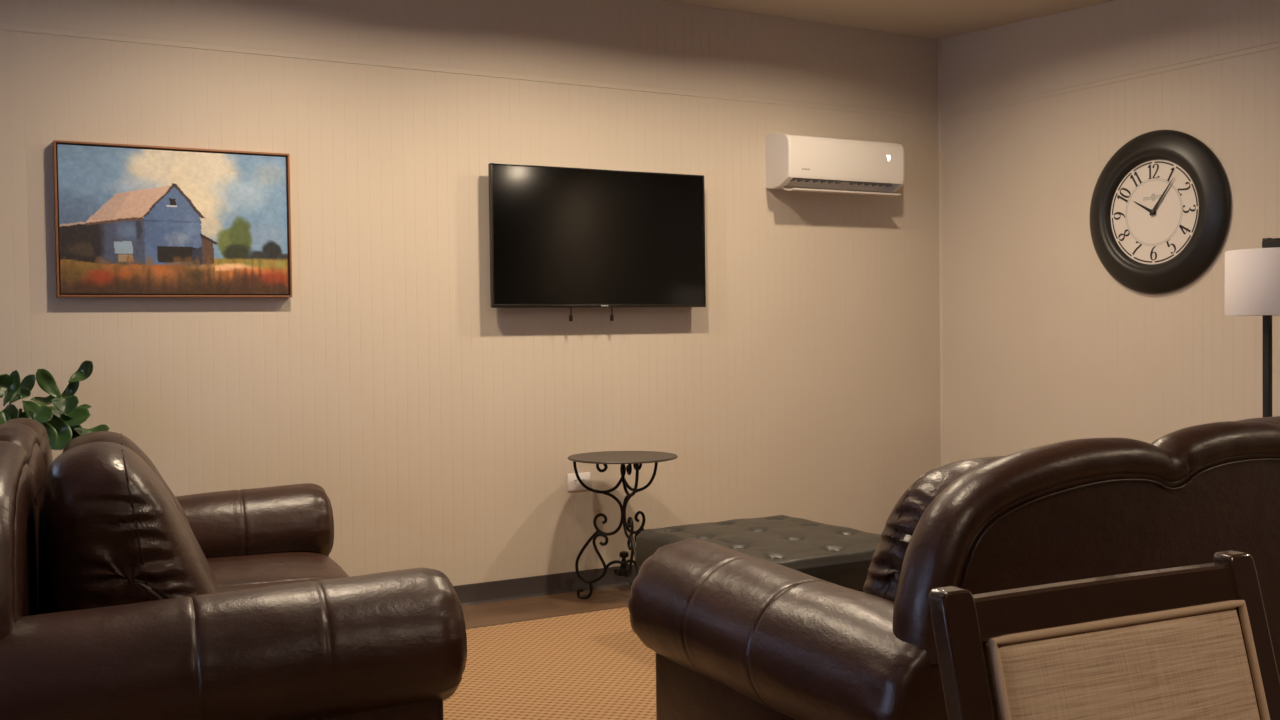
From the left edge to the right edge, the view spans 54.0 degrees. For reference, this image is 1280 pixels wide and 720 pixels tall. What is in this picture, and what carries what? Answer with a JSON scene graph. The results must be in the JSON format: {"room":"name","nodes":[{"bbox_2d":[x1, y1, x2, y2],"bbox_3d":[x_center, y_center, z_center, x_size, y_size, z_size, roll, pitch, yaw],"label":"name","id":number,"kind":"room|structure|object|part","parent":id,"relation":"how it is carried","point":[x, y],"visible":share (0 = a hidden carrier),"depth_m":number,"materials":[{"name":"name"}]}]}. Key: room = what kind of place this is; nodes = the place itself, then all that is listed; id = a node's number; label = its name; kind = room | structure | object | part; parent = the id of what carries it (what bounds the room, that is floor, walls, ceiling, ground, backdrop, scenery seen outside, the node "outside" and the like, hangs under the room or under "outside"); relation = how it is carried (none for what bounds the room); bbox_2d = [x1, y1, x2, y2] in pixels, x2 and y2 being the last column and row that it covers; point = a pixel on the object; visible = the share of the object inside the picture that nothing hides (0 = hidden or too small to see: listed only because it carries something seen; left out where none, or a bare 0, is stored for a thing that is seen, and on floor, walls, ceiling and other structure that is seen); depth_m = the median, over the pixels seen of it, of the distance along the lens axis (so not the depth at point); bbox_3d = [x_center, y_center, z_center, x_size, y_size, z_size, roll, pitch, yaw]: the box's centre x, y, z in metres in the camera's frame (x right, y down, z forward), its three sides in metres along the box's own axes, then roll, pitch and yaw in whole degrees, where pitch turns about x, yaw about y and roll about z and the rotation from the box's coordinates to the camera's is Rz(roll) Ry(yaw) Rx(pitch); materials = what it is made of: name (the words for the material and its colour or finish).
{"room":"living room","nodes":[
{"label":"living room","id":0,"kind":"room"},
{"bbox_2d":[0,0,940,585],"bbox_3d":[-1.532,-0.342,5.434,7.730,2.980,0.130,-2,2,-30],"label":"wall","id":1,"kind":"structure","parent":0,"point":[439,426],"depth_m":5.81,"materials":[{"name":"paint"}]},
{"bbox_2d":[52,140,291,297],"bbox_3d":[-1.886,-0.560,5.122,0.909,0.607,0.049,-2,2,-30],"label":"painting","id":2,"kind":"object","parent":1,"relation":"attached to","point":[130,220],"visible":1,"depth_m":5.09,"materials":[{"name":"paint"}]},
{"bbox_2d":[0,23,938,119],"bbox_3d":[-1.569,-1.302,5.320,7.596,0.026,0.004,-2,2,-30],"label":"trim","id":3,"kind":"structure","parent":1,"relation":"attached to","point":[9,27],"depth_m":5.66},
{"bbox_2d":[453,564,639,605],"bbox_3d":[-1.531,1.103,5.372,7.600,0.094,0.020,-2,2,-30],"label":"baseboard","id":4,"kind":"structure","parent":1,"relation":"attached to","point":[542,585],"depth_m":5.97,"materials":[{"name":"grey plastic"}]},
{"bbox_2d":[567,472,589,490],"bbox_3d":[-0.295,0.589,6.083,0.123,0.084,0.008,-2,2,-30],"label":"wall outlet","id":5,"kind":"object","parent":1,"relation":"attached to","point":[574,484],"visible":0.8,"depth_m":6.08,"materials":[{"name":"white plastic"}]},
{"bbox_2d":[572,478,578,485],"bbox_3d":[-0.311,0.590,6.071,0.036,0.036,0.003,-2,2,-30],"label":"receptacle","id":6,"kind":"object","parent":5,"relation":"attached to","point":[575,482],"depth_m":6.07,"materials":[{"name":"white plastic"}]},
{"bbox_2d":[488,163,705,320],"bbox_3d":[-0.198,-0.551,6.066,1.157,0.725,0.102,-2,2,-30],"label":"television","id":7,"kind":"object","parent":1,"relation":"attached to","point":[560,237],"visible":1,"depth_m":6.00,"materials":[{"name":"black plastic"}]},
{"bbox_2d":[765,133,904,196],"bbox_3d":[1.056,-1.040,6.719,0.792,0.312,0.208,-2,2,-30],"label":"air conditioner","id":8,"kind":"object","parent":1,"relation":"attached to","point":[794,162],"visible":1,"depth_m":6.61,"materials":[{"name":"white plastic"}]},
{"bbox_2d":[938,39,943,465],"bbox_3d":[1.735,-0.389,7.232,0.014,2.900,0.014,-2,2,-30],"label":"trim","id":9,"kind":"structure","parent":1,"relation":"attached to","point":[939,40],"depth_m":7.22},
{"bbox_2d":[462,584,630,628],"bbox_3d":[0.564,1.260,1.751,7.850,0.100,8.650,-2,2,-30],"label":"floor","id":10,"kind":"structure","parent":0,"point":[562,604],"depth_m":5.74,"materials":[{"name":"brown wood"}]},
{"bbox_2d":[0,360,109,449],"bbox_3d":[-2.222,0.591,4.628,0.525,1.173,0.303,-1,1,-7],"label":"potted plant","id":11,"kind":"object","parent":10,"relation":"on","point":[62,421],"visible":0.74,"depth_m":4.58,"materials":[{"name":"green plant"}]},
{"bbox_2d":[443,607,655,719],"bbox_3d":[0.048,1.177,3.184,5.550,0.011,4.410,-2,2,-30],"label":"rug","id":12,"kind":"object","parent":10,"relation":"on","point":[588,665],"visible":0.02,"depth_m":4.59,"materials":[{"name":"orange carpet"}]},
{"bbox_2d":[0,418,466,719],"bbox_3d":[-1.281,0.670,3.627,1.072,1.014,2.194,-1,2,-23],"label":"sofa","id":13,"kind":"object","parent":12,"relation":"on","point":[123,597],"visible":1,"depth_m":2.78,"materials":[{"name":"brown leather"}]},
{"bbox_3d":[-1.705,0.654,3.448,0.128,0.866,1.934,-1,2,-23],"label":"backrest","id":14,"kind":"part","parent":13,"relation":"part of","materials":[{"name":"brown leather"}]},
{"bbox_2d":[43,442,220,612],"bbox_3d":[-1.230,0.466,3.091,0.431,0.529,0.525,-1,2,-23],"label":"cushion","id":15,"kind":"object","parent":13,"relation":"on","point":[114,534],"depth_m":2.85,"materials":[{"name":"brown leather"}]},
{"bbox_3d":[-0.914,0.809,2.779,1.062,0.618,0.343,-1,2,-23],"label":"arm","id":16,"kind":"part","parent":13,"relation":"part of","materials":[{"name":"brown leather"}]},
{"bbox_3d":[-1.636,0.776,4.484,1.062,0.621,0.343,-1,2,-23],"label":"arm","id":17,"kind":"part","parent":13,"relation":"part of","materials":[{"name":"brown leather"}]},
{"bbox_2d":[206,552,348,586],"bbox_3d":[-1.403,0.772,4.148,0.840,0.194,0.536,-1,2,-23],"label":"seat cushion","id":18,"kind":"object","parent":13,"relation":"on","point":[228,568],"depth_m":4.12,"materials":[{"name":"brown leather"}]},
{"bbox_2d":[635,515,880,591],"bbox_3d":[0.539,0.900,4.960,0.755,0.444,0.925,-2,2,-30],"label":"ottoman","id":19,"kind":"object","parent":12,"relation":"on","point":[839,555],"visible":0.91,"depth_m":4.80,"materials":[{"name":"black leather"}]},
{"bbox_3d":[0.537,0.777,4.957,0.755,0.119,0.925,-2,2,-30],"label":"lid","id":20,"kind":"part","parent":19,"relation":"part of","materials":[{"name":"black leather"}]},
{"bbox_2d":[628,416,1279,719],"bbox_3d":[1.156,0.644,3.370,2.194,1.014,1.072,-2,2,-30],"label":"sofa","id":21,"kind":"object","parent":12,"relation":"on","point":[733,635],"visible":0.75,"depth_m":2.73,"materials":[{"name":"brown leather"}]},
{"bbox_3d":[0.353,0.787,2.916,0.343,0.621,1.062,-2,2,-30],"label":"arm","id":22,"kind":"part","parent":21,"relation":"part of","materials":[{"name":"brown leather"}]},
{"bbox_2d":[862,456,1003,601],"bbox_3d":[0.789,0.464,2.975,0.525,0.485,0.431,-2,2,-30],"label":"cushion","id":23,"kind":"object","parent":21,"relation":"on","point":[884,571],"depth_m":2.83,"materials":[{"name":"brown leather"}]},
{"bbox_3d":[1.384,0.625,2.972,1.934,0.866,0.128,-2,2,-30],"label":"backrest","id":24,"kind":"part","parent":21,"relation":"part of","materials":[{"name":"brown leather"}]},
{"bbox_2d":[929,550,1279,719],"bbox_3d":[0.702,0.734,1.248,0.506,0.951,0.665,-1,2,-26],"label":"dining chair","id":25,"kind":"object","parent":12,"relation":"on","point":[1192,642],"visible":1,"depth_m":1.48,"materials":[{"name":"brown wood"}]},
{"bbox_3d":[0.387,0.735,1.371,0.046,0.950,0.163,-1,2,-26],"label":"post","id":26,"kind":"part","parent":25,"relation":"part of","materials":[{"name":"brown wood"}]},
{"bbox_3d":[0.560,0.288,1.518,0.424,0.045,0.042,-1,2,-26],"label":"rail","id":27,"kind":"part","parent":25,"relation":"part of","materials":[{"name":"brown wood"}]},
{"bbox_3d":[0.593,0.487,1.475,0.406,0.358,0.119,-1,2,-26],"label":"panel","id":28,"kind":"part","parent":25,"relation":"part of","materials":[{"name":"fabric"}]},
{"bbox_3d":[0.800,0.724,1.573,0.046,0.950,0.163,-1,2,-26],"label":"post","id":29,"kind":"part","parent":25,"relation":"part of","materials":[{"name":"brown wood"}]},
{"bbox_2d":[568,451,677,598],"bbox_3d":[-0.076,0.782,5.836,0.512,0.674,0.512,-2,2,-30],"label":"side table","id":30,"kind":"object","parent":10,"relation":"on","point":[636,458],"visible":0.88,"depth_m":5.84,"materials":[{"name":"grey metal"}]},
{"bbox_3d":[-0.185,0.784,5.861,0.254,0.672,0.015,0,1,13],"label":"leg","id":31,"kind":"part","parent":30,"relation":"part of","materials":[{"name":"black metal"}]},
{"bbox_3d":[-0.043,0.779,5.729,0.015,0.660,0.254,-1,1,-17],"label":"leg","id":32,"kind":"part","parent":30,"relation":"part of","materials":[{"name":"black metal"}]},
{"bbox_3d":[0.001,0.780,5.918,0.015,0.672,0.254,1,2,43],"label":"leg","id":33,"kind":"part","parent":30,"relation":"part of","materials":[{"name":"black metal"}]},
{"bbox_2d":[1224,238,1279,416],"bbox_3d":[2.611,0.301,5.116,0.418,1.600,0.418,-2,2,-30],"label":"floor lamp","id":34,"kind":"object","parent":10,"relation":"on","point":[1252,276],"visible":0.72,"depth_m":5.01,"materials":[{"name":"white fabric"}]},
{"bbox_3d":[2.603,-0.314,5.101,0.418,0.265,0.418,-2,2,-30],"label":"lamp shade","id":35,"kind":"part","parent":34,"relation":"part of","materials":[{"name":"white fabric"}]},
{"bbox_2d":[659,0,1114,38],"bbox_3d":[0.526,-1.529,1.683,7.850,0.532,8.650,-2,2,-30],"label":"ceiling","id":36,"kind":"structure","parent":0,"point":[935,19],"depth_m":6.46,"materials":[{"name":"paint"}]},
{"bbox_2d":[941,0,1279,464],"bbox_3d":[3.890,-0.370,3.635,0.130,2.980,8.400,-2,2,-30],"label":"wall","id":37,"kind":"structure","parent":0,"point":[1043,345],"depth_m":6.34,"materials":[{"name":"paint"}]},
{"bbox_2d":[941,41,1279,118],"bbox_3d":[3.819,-1.331,3.578,0.004,0.026,8.400,-2,2,-30],"label":"trim","id":38,"kind":"structure","parent":37,"relation":"attached to","point":[1275,44],"depth_m":6.12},
{"bbox_2d":[1090,130,1229,293],"bbox_3d":[2.432,-0.700,5.955,0.063,0.774,0.774,-2,2,-30],"label":"wall clock","id":39,"kind":"object","parent":37,"relation":"attached to","point":[1160,205],"visible":1,"depth_m":5.92,"materials":[{"name":"black plastic"}]}
]}

